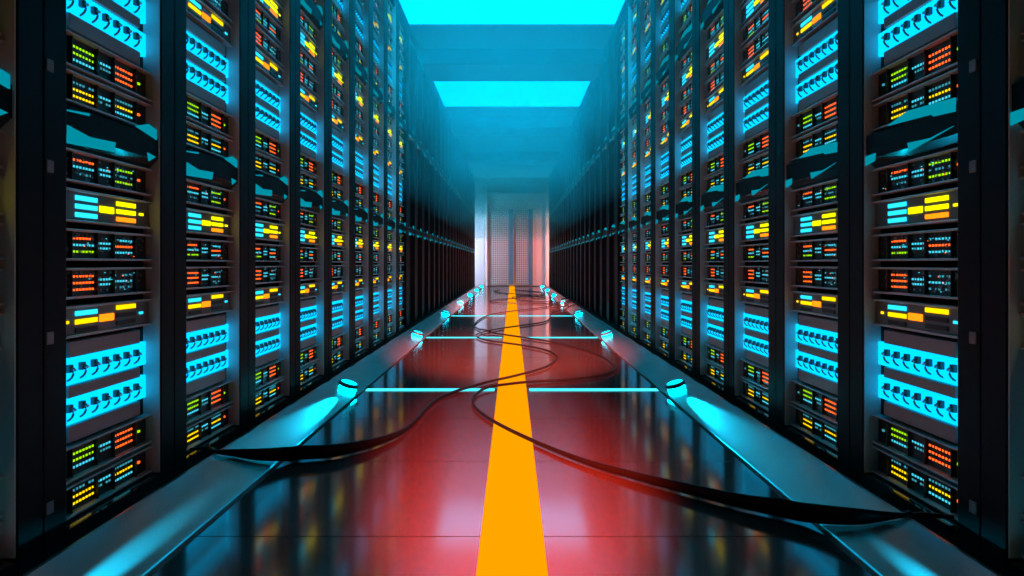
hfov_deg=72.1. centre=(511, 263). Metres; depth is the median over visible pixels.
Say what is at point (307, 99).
server
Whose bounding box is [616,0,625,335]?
rack
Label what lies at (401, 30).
server
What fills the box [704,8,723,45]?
server
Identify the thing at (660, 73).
rack
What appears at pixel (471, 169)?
rack
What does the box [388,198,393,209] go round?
server
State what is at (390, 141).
server
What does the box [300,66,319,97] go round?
server
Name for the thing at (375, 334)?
server
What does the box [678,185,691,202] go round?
server
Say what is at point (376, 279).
server
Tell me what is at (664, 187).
server
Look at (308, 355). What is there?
server
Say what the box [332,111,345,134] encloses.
server
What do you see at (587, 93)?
rack
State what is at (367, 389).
light bar
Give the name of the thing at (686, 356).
server
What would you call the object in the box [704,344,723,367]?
server
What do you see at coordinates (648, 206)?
server
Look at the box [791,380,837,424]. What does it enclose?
server
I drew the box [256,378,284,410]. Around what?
server
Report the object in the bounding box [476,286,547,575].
floor stripe
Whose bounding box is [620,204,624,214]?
server
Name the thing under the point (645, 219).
rack
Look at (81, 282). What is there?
server
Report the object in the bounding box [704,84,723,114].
server
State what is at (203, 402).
server
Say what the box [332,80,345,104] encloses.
server
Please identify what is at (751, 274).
server
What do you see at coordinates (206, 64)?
panel
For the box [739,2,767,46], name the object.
server
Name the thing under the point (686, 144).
panel
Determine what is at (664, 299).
panel
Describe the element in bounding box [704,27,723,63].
server
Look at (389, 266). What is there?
server
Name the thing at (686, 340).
server
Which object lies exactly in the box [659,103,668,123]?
server
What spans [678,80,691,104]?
server
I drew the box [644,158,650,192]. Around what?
panel
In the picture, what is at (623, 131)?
server
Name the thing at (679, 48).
rack
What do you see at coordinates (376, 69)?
server
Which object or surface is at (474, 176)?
rack
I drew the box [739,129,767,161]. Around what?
server
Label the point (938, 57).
server
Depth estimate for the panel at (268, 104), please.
3.58 m
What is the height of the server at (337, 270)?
0.088 m
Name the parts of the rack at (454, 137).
post, post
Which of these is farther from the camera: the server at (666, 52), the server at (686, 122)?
the server at (666, 52)
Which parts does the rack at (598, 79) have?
post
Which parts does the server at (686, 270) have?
plate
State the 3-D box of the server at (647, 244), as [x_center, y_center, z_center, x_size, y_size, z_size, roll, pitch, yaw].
[1.459,-0.164,6.357,0.462,0.094,0.492,0,0,0]
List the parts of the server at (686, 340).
plate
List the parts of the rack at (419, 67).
post, panel, post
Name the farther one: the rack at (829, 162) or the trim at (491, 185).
the trim at (491, 185)
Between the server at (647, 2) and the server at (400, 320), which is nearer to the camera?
the server at (647, 2)
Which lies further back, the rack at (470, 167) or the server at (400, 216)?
the rack at (470, 167)
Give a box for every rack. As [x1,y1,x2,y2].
[0,0,41,575]
[42,0,173,560]
[174,0,247,477]
[248,0,294,430]
[295,0,327,400]
[328,0,352,379]
[353,0,370,363]
[371,0,385,352]
[386,0,397,342]
[398,0,407,335]
[408,23,415,328]
[416,41,422,323]
[423,67,428,319]
[429,80,433,315]
[434,83,438,312]
[439,95,442,309]
[443,104,446,306]
[447,113,449,304]
[450,120,452,302]
[453,134,455,300]
[456,136,458,298]
[459,141,460,296]
[461,146,462,295]
[463,150,464,293]
[465,155,466,292]
[467,165,467,291]
[468,165,469,290]
[470,167,470,289]
[471,169,472,288]
[473,174,473,287]
[474,176,474,286]
[549,176,549,286]
[550,174,550,287]
[551,169,552,288]
[553,167,553,289]
[554,165,555,290]
[556,165,556,291]
[557,155,558,292]
[559,150,560,293]
[561,146,562,295]
[563,141,564,296]
[565,136,567,298]
[568,134,570,299]
[571,120,573,302]
[574,113,576,303]
[577,104,580,306]
[581,95,584,309]
[585,83,589,312]
[590,80,594,315]
[595,67,600,319]
[601,41,607,323]
[608,23,615,328]
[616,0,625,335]
[626,0,637,342]
[638,0,652,352]
[653,0,670,363]
[671,0,695,379]
[696,0,728,400]
[729,0,775,430]
[776,0,849,477]
[850,0,981,560]
[982,0,1023,575]
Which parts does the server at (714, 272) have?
plate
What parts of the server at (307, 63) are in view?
plate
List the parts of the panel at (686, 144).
blank panel, blank panel, blank panel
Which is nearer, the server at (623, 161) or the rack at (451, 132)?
the server at (623, 161)
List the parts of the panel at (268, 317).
blank panel, blank panel, blank panel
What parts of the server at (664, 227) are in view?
plate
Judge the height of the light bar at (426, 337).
0.004 m
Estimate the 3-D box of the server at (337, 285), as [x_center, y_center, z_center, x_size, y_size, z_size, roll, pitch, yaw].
[-1.459,0.164,4.957,0.462,0.089,0.492,0,0,0]
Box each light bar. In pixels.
[365,388,494,390]
[426,337,501,337]
[452,315,504,315]
[519,315,571,315]
[529,388,658,390]
[530,337,597,337]
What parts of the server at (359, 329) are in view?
plate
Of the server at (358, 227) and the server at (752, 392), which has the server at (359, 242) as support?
the server at (358, 227)
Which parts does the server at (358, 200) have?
plate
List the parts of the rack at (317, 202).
post, lit plate, lit plate, panel, jamb trim, post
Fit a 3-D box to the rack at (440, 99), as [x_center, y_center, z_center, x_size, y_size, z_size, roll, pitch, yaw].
[-1.700,-1.016,11.953,1.000,3.560,0.698,0,0,0]
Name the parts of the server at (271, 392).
plate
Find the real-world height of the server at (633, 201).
0.098 m
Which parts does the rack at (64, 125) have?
plate, plate, plate, plate, post, lit plate, lit plate, panel, lit plate, lit plate, jamb trim, post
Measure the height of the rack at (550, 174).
3.560 m
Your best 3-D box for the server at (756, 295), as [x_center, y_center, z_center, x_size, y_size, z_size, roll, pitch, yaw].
[1.459,0.164,3.557,0.462,0.089,0.492,0,0,0]
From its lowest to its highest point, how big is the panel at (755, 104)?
0.284 m
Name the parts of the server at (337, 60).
plate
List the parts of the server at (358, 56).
plate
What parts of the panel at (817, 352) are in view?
blank panel, blank panel, blank panel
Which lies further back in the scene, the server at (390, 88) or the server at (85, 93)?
the server at (390, 88)
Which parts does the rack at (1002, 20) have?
jamb trim, lit plate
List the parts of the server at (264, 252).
plate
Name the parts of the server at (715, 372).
plate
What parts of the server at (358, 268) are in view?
plate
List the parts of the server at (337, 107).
plate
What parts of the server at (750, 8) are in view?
plate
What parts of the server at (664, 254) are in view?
plate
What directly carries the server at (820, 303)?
in the rack at (829, 162)
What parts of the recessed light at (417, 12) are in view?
light frame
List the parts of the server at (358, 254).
plate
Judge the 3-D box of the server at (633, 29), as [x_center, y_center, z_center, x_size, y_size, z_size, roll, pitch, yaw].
[1.459,-2.375,7.057,0.462,0.090,0.492,0,0,0]
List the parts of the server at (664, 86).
plate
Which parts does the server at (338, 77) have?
plate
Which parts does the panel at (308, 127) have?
blank panel, blank panel, blank panel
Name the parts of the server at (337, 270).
plate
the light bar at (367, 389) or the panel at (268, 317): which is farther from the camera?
the light bar at (367, 389)
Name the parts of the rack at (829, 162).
post, lit plate, jamb trim, panel, lit plate, lit plate, post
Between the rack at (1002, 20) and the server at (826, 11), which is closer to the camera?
the rack at (1002, 20)
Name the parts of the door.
perforated panel, perforated panel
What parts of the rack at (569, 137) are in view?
post, post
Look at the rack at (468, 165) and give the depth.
19.91 m
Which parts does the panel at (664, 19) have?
blank panel, blank panel, blank panel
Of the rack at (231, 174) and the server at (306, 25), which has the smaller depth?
the rack at (231, 174)
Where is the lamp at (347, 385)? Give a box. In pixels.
[339,379,358,391]
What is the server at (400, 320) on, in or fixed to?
in the rack at (402, 122)
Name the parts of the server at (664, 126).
plate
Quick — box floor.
[21,286,1002,575]
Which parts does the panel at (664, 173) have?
blank panel, blank panel, blank panel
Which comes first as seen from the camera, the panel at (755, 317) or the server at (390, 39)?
the panel at (755, 317)
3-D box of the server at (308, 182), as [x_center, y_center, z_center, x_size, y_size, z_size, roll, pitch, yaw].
[-1.459,-0.495,4.257,0.462,0.090,0.492,0,0,0]
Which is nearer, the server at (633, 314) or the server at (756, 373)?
the server at (756, 373)
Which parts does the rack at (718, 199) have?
post, jamb trim, lit plate, panel, post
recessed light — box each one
[399,0,624,25]
[434,81,589,107]
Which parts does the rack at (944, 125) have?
post, lit plate, jamb trim, panel, lit plate, lit plate, post, plate, plate, plate, plate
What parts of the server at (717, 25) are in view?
plate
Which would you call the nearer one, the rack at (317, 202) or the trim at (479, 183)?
the rack at (317, 202)
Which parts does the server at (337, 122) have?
plate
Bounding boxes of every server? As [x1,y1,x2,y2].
[66,28,151,101]
[66,68,151,130]
[66,147,151,195]
[66,187,151,228]
[66,228,151,260]
[66,267,151,299]
[66,299,151,338]
[66,414,151,484]
[66,445,151,520]
[186,0,232,46]
[186,92,232,137]
[186,120,232,160]
[186,178,232,211]
[186,208,232,236]
[186,237,232,261]
[186,266,232,289]
[186,291,232,318]
[186,380,232,424]
[186,404,232,451]
[202,0,232,22]
[256,0,284,26]
[256,2,284,46]
[256,25,284,66]
[256,47,284,86]
[256,129,284,161]
[256,151,283,179]
[256,197,284,220]
[256,220,284,241]
[256,243,284,261]
[256,266,284,283]
[256,286,284,306]
[256,358,284,389]
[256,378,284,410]
[300,8,319,45]
[300,27,319,63]
[300,47,319,80]
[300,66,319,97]
[300,84,319,114]
[300,152,319,176]
[300,171,319,192]
[300,208,319,227]
[300,227,319,244]
[300,247,319,261]
[300,265,319,280]
[300,282,319,298]
[300,344,319,367]
[300,361,319,385]
[332,0,345,31]
[332,15,345,39]
[332,47,345,74]
[332,63,345,90]
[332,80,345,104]
[332,96,345,119]
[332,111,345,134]
[332,169,345,188]
[332,185,345,202]
[332,217,345,232]
[332,233,345,247]
[332,249,345,261]
[332,265,345,277]
[332,280,345,293]
[332,333,345,352]
[332,347,345,366]
[355,33,364,58]
[355,47,364,66]
[355,75,364,97]
[355,89,364,110]
[355,103,364,123]
[355,117,364,136]
[355,131,364,149]
[355,181,364,197]
[355,195,364,209]
[355,223,364,235]
[355,237,364,249]
[355,251,364,262]
[355,265,364,275]
[355,278,364,289]
[355,325,364,340]
[355,338,364,353]
[357,0,364,10]
[373,0,380,14]
[373,3,380,26]
[373,15,380,37]
[373,60,380,80]
[373,72,380,87]
[373,96,380,114]
[373,109,380,126]
[373,122,380,138]
[373,134,380,149]
[373,146,380,161]
[373,190,380,204]
[373,203,380,214]
[373,227,380,238]
[373,240,380,250]
[373,252,380,262]
[373,265,380,274]
[373,276,380,286]
[373,318,380,331]
[373,330,380,343]
[388,0,392,16]
[388,9,393,27]
[388,20,393,38]
[388,31,392,48]
[388,42,393,59]
[388,82,393,97]
[388,93,393,104]
[388,115,392,128]
[388,126,393,139]
[388,137,393,150]
[388,148,392,160]
[388,159,393,171]
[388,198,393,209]
[388,209,393,219]
[388,231,392,240]
[388,242,393,251]
[388,254,393,262]
[388,265,392,273]
[388,275,393,283]
[388,313,393,324]
[388,323,393,334]
[399,22,403,38]
[399,32,403,48]
[399,42,403,57]
[399,52,403,67]
[399,62,403,77]
[399,98,403,112]
[399,128,403,140]
[399,138,403,150]
[399,148,403,160]
[399,158,403,169]
[399,168,403,179]
[399,204,403,214]
[399,214,403,223]
[399,244,403,252]
[399,274,403,282]
[399,309,402,318]
[399,318,403,328]
[620,22,624,38]
[620,32,624,48]
[620,42,624,57]
[620,52,624,67]
[620,62,624,77]
[620,98,624,112]
[620,128,624,140]
[620,138,624,150]
[620,148,624,160]
[620,158,624,169]
[620,168,624,179]
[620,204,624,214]
[620,244,624,252]
[620,274,624,282]
[620,318,624,328]
[621,309,624,318]
[630,9,635,27]
[630,20,635,38]
[630,42,635,59]
[630,82,635,97]
[630,126,635,139]
[630,137,635,150]
[630,159,635,171]
[630,198,635,209]
[630,209,635,219]
[630,242,635,251]
[630,254,635,262]
[630,275,635,283]
[630,313,635,324]
[630,323,635,334]
[631,0,635,16]
[631,31,635,48]
[631,115,635,128]
[631,148,635,160]
[631,231,635,240]
[631,265,635,273]
[643,0,650,14]
[643,3,650,26]
[643,15,650,37]
[643,60,650,80]
[643,72,650,87]
[643,96,650,114]
[643,109,650,126]
[643,122,650,138]
[643,134,650,149]
[643,146,650,161]
[643,190,650,204]
[643,203,650,211]
[643,227,650,238]
[643,240,650,250]
[643,252,650,262]
[643,265,650,274]
[643,276,650,286]
[643,318,650,331]
[643,330,650,343]
[659,0,666,10]
[659,33,668,58]
[659,47,668,66]
[659,75,668,97]
[659,89,668,110]
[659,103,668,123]
[659,117,668,136]
[659,131,668,149]
[659,181,668,197]
[659,195,668,209]
[659,223,668,235]
[659,237,668,249]
[659,251,668,262]
[659,265,668,275]
[659,278,668,289]
[659,325,668,340]
[659,338,668,353]
[678,0,691,31]
[678,15,691,39]
[678,47,691,74]
[678,63,691,90]
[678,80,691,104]
[678,96,691,119]
[678,111,691,134]
[678,169,691,188]
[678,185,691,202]
[678,217,691,232]
[678,233,691,247]
[678,249,691,261]
[678,265,691,277]
[678,280,691,293]
[678,333,691,352]
[678,347,691,366]
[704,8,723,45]
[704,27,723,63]
[704,47,723,80]
[704,66,723,97]
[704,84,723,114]
[704,152,723,176]
[704,171,723,192]
[704,208,723,227]
[704,227,723,244]
[704,247,723,261]
[704,265,723,280]
[704,282,723,298]
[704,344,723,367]
[704,361,723,385]
[739,0,767,26]
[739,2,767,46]
[739,25,767,66]
[739,47,767,86]
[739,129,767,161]
[739,151,767,179]
[739,197,767,220]
[739,220,767,241]
[739,243,767,261]
[739,266,767,283]
[739,286,767,306]
[739,358,767,389]
[739,378,767,410]
[791,0,821,22]
[791,0,837,46]
[791,92,837,137]
[791,120,837,160]
[791,178,837,211]
[791,208,837,236]
[791,237,837,261]
[791,266,837,289]
[791,291,837,318]
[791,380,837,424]
[791,404,837,451]
[872,28,957,101]
[872,68,957,130]
[872,147,957,195]
[872,187,957,228]
[872,228,957,260]
[872,267,957,299]
[872,299,957,338]
[872,414,957,484]
[872,445,957,520]
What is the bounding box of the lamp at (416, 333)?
[412,330,422,336]
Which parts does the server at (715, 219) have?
plate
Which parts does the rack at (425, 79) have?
post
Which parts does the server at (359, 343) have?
plate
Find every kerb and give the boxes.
[22,284,484,575]
[539,284,1001,575]
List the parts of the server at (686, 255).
plate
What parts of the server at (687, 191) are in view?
plate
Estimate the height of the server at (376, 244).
0.094 m
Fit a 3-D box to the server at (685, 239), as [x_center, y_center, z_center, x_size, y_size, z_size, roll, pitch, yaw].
[1.459,-0.164,4.957,0.462,0.094,0.492,0,0,0]
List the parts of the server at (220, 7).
plate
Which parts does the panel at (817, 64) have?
blank panel, blank panel, blank panel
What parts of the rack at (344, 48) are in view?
post, lit plate, lit plate, panel, patch panel, jamb trim, post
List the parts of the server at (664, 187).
plate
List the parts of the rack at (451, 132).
post, post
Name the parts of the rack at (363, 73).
post, lit plate, panel, jamb trim, post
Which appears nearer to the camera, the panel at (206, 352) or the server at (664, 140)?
the panel at (206, 352)
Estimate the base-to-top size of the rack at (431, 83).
3.560 m
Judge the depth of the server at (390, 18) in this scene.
7.15 m
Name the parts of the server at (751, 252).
plate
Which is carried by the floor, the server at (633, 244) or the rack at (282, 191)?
the rack at (282, 191)
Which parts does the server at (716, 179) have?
plate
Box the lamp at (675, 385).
[665,379,684,391]
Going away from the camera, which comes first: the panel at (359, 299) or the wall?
the panel at (359, 299)
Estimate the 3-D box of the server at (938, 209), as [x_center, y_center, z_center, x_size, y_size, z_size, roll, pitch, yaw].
[1.459,-0.164,2.157,0.462,0.094,0.492,0,0,0]
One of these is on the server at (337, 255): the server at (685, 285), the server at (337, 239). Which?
the server at (337, 239)
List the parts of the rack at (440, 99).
post, post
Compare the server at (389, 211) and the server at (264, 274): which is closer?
the server at (264, 274)
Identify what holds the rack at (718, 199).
on the floor
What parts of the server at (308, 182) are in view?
plate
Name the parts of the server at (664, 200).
plate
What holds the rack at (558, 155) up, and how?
on the floor
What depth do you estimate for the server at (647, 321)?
6.44 m
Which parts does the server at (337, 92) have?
plate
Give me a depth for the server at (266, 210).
3.60 m
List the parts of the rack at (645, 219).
post, jamb trim, panel, post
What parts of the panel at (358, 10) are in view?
blank panel, blank panel, blank panel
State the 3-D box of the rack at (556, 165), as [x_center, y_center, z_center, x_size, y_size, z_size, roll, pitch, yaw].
[1.700,-1.016,18.953,1.000,3.560,0.698,0,0,0]
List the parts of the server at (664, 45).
plate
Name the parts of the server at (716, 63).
plate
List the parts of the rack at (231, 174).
post, lit plate, panel, lit plate, jamb trim, post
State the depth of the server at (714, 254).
4.30 m
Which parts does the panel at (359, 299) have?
blank panel, blank panel, blank panel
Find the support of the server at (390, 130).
on the server at (390, 141)
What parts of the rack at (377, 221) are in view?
post, panel, jamb trim, post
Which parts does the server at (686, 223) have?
plate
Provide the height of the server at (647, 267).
0.088 m
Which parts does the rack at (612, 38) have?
panel, post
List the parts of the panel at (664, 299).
blank panel, blank panel, blank panel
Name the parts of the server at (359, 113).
plate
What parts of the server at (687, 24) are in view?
plate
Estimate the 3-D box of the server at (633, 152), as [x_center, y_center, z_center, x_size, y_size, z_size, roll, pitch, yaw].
[1.459,-1.105,7.057,0.462,0.088,0.492,0,0,0]
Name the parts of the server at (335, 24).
plate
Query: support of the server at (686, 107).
in the rack at (679, 48)
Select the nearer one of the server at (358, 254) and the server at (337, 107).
the server at (337, 107)
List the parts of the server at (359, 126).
plate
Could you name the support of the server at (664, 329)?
on the server at (664, 343)
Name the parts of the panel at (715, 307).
blank panel, blank panel, blank panel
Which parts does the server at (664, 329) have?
plate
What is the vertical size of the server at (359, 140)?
0.089 m
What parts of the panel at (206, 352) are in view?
blank panel, blank panel, blank panel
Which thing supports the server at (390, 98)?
in the rack at (391, 110)
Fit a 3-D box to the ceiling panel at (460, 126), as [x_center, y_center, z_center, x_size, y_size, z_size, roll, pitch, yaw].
[0.000,-2.771,14.260,4.800,0.210,0.880,0,0,0]
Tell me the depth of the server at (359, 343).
5.70 m
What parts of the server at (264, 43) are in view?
plate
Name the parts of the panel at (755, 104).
blank panel, blank panel, blank panel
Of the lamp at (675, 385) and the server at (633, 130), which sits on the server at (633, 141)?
the server at (633, 130)
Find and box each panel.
[66,0,145,66]
[66,328,145,443]
[186,17,227,110]
[186,313,227,395]
[256,70,280,139]
[256,304,280,366]
[300,103,316,158]
[300,298,316,348]
[332,127,343,173]
[332,293,343,335]
[355,0,363,42]
[355,145,363,183]
[355,290,363,326]
[373,29,379,66]
[373,158,379,192]
[373,287,379,319]
[644,29,650,66]
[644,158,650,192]
[644,287,650,319]
[660,0,668,42]
[660,145,668,183]
[660,290,668,326]
[680,127,691,173]
[680,293,691,335]
[707,103,723,158]
[707,298,723,348]
[743,70,767,139]
[743,304,767,366]
[796,17,837,110]
[796,313,837,395]
[878,0,957,66]
[878,328,957,443]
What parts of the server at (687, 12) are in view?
plate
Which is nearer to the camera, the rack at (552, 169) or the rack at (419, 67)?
the rack at (419, 67)
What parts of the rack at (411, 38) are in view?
post, panel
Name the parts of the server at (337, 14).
plate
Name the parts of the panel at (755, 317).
blank panel, blank panel, blank panel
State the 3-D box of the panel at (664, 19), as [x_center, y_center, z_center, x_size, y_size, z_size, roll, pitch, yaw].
[1.458,-1.960,5.657,0.464,0.284,0.492,0,0,0]
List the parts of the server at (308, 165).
plate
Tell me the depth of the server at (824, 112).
2.87 m
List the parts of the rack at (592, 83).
post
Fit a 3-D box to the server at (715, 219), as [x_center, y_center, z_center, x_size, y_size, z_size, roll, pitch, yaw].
[1.459,-0.275,4.257,0.462,0.092,0.492,0,0,0]
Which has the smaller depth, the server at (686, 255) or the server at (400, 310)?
the server at (686, 255)
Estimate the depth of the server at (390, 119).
7.17 m
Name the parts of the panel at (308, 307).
blank panel, blank panel, blank panel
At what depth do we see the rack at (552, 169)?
21.31 m
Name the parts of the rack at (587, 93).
post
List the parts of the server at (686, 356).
plate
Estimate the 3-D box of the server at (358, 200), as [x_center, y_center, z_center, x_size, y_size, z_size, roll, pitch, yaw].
[-1.459,-0.495,5.657,0.462,0.090,0.492,0,0,0]
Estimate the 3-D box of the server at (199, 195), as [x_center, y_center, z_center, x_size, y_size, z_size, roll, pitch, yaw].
[-1.459,-0.275,2.857,0.462,0.092,0.492,0,0,0]
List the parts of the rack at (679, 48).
post, jamb trim, patch panel, lit plate, lit plate, panel, post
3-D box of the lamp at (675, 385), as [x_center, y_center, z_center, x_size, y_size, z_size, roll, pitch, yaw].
[0.948,0.709,4.090,0.116,0.069,0.117,0,0,13]
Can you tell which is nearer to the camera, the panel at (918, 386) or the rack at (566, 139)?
the panel at (918, 386)
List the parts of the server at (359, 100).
plate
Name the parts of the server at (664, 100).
plate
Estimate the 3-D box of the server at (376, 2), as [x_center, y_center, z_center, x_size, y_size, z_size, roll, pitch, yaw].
[-1.459,-2.375,6.357,0.462,0.090,0.492,0,0,0]
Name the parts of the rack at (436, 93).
post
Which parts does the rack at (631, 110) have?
post, jamb trim, patch panel, patch panel, patch panel, post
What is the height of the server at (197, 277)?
0.088 m
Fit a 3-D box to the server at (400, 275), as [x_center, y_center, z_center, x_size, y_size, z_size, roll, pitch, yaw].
[-1.459,0.164,7.757,0.462,0.089,0.492,0,0,0]
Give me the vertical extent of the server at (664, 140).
0.089 m
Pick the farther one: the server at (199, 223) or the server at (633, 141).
the server at (633, 141)
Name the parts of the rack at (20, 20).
lit plate, jamb trim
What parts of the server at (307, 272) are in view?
plate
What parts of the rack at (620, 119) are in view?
post, patch panel, patch panel, patch panel, post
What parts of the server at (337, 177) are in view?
plate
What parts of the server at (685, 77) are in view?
plate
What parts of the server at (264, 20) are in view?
plate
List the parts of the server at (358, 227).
plate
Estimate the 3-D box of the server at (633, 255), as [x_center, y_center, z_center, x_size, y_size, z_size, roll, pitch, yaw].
[1.459,-0.053,7.057,0.462,0.090,0.492,0,0,0]
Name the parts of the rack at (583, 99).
post, post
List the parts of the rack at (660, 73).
post, jamb trim, lit plate, lit plate, panel, post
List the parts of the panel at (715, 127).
blank panel, blank panel, blank panel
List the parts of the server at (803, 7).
plate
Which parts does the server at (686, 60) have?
plate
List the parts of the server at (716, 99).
plate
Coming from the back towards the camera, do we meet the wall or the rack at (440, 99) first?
the wall
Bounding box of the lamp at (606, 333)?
[601,330,611,336]
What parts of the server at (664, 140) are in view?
plate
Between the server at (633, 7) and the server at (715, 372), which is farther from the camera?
the server at (633, 7)
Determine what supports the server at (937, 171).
in the rack at (944, 125)
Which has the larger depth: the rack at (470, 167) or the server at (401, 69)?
the rack at (470, 167)
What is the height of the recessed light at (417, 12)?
0.040 m
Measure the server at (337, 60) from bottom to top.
0.092 m
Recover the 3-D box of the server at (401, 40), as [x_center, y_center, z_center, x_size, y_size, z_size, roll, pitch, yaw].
[-1.459,-2.486,7.757,0.462,0.094,0.492,0,0,0]
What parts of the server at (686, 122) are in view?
plate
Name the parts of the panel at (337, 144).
blank panel, blank panel, blank panel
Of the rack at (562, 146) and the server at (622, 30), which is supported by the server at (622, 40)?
the server at (622, 30)
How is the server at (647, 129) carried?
in the rack at (645, 219)
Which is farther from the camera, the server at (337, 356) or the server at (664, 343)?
the server at (664, 343)
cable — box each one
[190,303,580,460]
[472,301,953,524]
[490,289,573,304]
[512,290,569,302]
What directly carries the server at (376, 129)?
in the rack at (377, 221)
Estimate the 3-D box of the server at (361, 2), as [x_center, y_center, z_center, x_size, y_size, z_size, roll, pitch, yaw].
[-1.459,-2.158,5.657,0.462,0.089,0.492,0,0,0]
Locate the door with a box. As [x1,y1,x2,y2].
[486,193,546,285]
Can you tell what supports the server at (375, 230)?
on the server at (376, 244)
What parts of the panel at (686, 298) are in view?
blank panel, blank panel, blank panel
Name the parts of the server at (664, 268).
plate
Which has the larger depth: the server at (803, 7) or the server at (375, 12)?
the server at (375, 12)
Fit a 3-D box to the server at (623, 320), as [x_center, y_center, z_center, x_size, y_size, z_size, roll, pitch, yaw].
[1.459,0.666,7.757,0.462,0.090,0.492,0,0,0]
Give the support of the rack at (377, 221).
on the floor
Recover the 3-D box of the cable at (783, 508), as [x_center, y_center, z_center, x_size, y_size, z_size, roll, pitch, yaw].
[0.364,0.711,7.263,1.719,0.098,10.719,0,0,0]
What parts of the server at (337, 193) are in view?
plate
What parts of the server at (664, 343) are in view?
plate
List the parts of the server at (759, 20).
plate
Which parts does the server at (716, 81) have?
plate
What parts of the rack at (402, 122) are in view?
post, patch panel, patch panel, patch panel, post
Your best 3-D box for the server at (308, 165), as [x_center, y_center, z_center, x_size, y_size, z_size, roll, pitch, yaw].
[-1.459,-0.600,4.257,0.462,0.098,0.492,0,0,0]
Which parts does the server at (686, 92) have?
plate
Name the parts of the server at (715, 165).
plate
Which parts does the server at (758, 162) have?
plate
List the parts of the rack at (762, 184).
post, jamb trim, lit plate, panel, lit plate, post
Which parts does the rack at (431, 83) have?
post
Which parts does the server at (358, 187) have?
plate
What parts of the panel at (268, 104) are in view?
blank panel, blank panel, blank panel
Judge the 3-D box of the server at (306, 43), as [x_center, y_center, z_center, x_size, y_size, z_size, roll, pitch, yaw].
[-1.459,-1.325,4.257,0.462,0.094,0.492,0,0,0]
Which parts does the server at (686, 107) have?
plate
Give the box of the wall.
[475,178,548,285]
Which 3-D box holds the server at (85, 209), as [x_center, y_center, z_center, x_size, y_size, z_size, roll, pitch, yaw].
[-1.459,-0.164,2.157,0.462,0.094,0.492,0,0,0]
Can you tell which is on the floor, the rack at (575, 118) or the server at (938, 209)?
the rack at (575, 118)
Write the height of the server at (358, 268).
0.088 m
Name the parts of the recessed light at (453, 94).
light frame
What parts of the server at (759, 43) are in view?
plate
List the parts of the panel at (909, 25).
blank panel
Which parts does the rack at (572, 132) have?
post, post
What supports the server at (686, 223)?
on the server at (685, 239)
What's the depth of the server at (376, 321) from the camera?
6.44 m
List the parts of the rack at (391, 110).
post, patch panel, patch panel, patch panel, jamb trim, post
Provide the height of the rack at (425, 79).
3.560 m
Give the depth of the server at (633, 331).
7.18 m
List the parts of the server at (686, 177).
plate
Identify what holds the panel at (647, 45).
in the rack at (645, 219)
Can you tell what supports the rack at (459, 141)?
on the floor
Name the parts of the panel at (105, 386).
blank panel, blank panel, blank panel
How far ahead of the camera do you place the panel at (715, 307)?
4.29 m
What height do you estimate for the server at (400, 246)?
0.094 m
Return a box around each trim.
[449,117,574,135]
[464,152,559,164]
[475,179,483,285]
[485,179,548,192]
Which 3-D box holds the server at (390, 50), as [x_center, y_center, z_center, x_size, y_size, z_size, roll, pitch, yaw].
[-1.459,-2.158,7.057,0.462,0.089,0.492,0,0,0]
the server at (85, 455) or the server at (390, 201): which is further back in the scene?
the server at (390, 201)
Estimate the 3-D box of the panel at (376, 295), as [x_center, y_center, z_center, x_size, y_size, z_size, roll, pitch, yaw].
[-1.458,0.362,6.357,0.464,0.284,0.492,0,0,0]
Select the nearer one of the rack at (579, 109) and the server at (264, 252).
the server at (264, 252)
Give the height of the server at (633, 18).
0.094 m
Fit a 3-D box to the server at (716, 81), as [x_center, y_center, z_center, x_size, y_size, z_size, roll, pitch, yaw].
[1.459,-1.105,4.257,0.462,0.088,0.492,0,0,0]
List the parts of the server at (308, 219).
plate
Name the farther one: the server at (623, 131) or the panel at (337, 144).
the server at (623, 131)
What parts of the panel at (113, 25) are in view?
blank panel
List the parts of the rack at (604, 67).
post, panel, post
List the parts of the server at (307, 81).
plate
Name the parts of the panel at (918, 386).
blank panel, blank panel, blank panel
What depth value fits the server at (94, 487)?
2.15 m
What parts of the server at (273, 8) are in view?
plate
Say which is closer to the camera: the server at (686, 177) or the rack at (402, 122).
the server at (686, 177)
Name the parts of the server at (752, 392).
plate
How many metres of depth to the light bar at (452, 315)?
10.28 m
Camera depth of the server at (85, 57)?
2.15 m
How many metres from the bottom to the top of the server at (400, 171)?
0.089 m
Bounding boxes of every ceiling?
[410,26,613,177]
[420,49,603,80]
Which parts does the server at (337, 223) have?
plate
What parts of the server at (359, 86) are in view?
plate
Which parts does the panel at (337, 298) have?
blank panel, blank panel, blank panel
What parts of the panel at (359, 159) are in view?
blank panel, blank panel, blank panel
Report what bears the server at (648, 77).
in the rack at (645, 219)
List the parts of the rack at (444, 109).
post, post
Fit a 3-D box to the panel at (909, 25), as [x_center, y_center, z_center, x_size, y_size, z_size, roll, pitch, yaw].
[1.458,-0.799,2.157,0.464,0.284,0.492,0,0,0]
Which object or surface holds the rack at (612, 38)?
on the floor
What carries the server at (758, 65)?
in the rack at (762, 184)
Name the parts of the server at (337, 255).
plate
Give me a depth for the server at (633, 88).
7.17 m
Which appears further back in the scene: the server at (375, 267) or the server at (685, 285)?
the server at (375, 267)
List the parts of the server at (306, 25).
plate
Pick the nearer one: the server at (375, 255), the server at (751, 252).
the server at (751, 252)
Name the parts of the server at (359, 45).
plate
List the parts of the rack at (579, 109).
post, post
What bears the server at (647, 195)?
on the server at (648, 206)
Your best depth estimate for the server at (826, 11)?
2.88 m
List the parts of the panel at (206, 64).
blank panel, blank panel, blank panel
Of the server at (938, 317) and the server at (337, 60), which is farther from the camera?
the server at (337, 60)
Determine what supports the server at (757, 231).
in the rack at (762, 184)
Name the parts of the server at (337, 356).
plate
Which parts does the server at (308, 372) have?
plate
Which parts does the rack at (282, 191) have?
post, lit plate, panel, lit plate, jamb trim, post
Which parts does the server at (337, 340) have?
plate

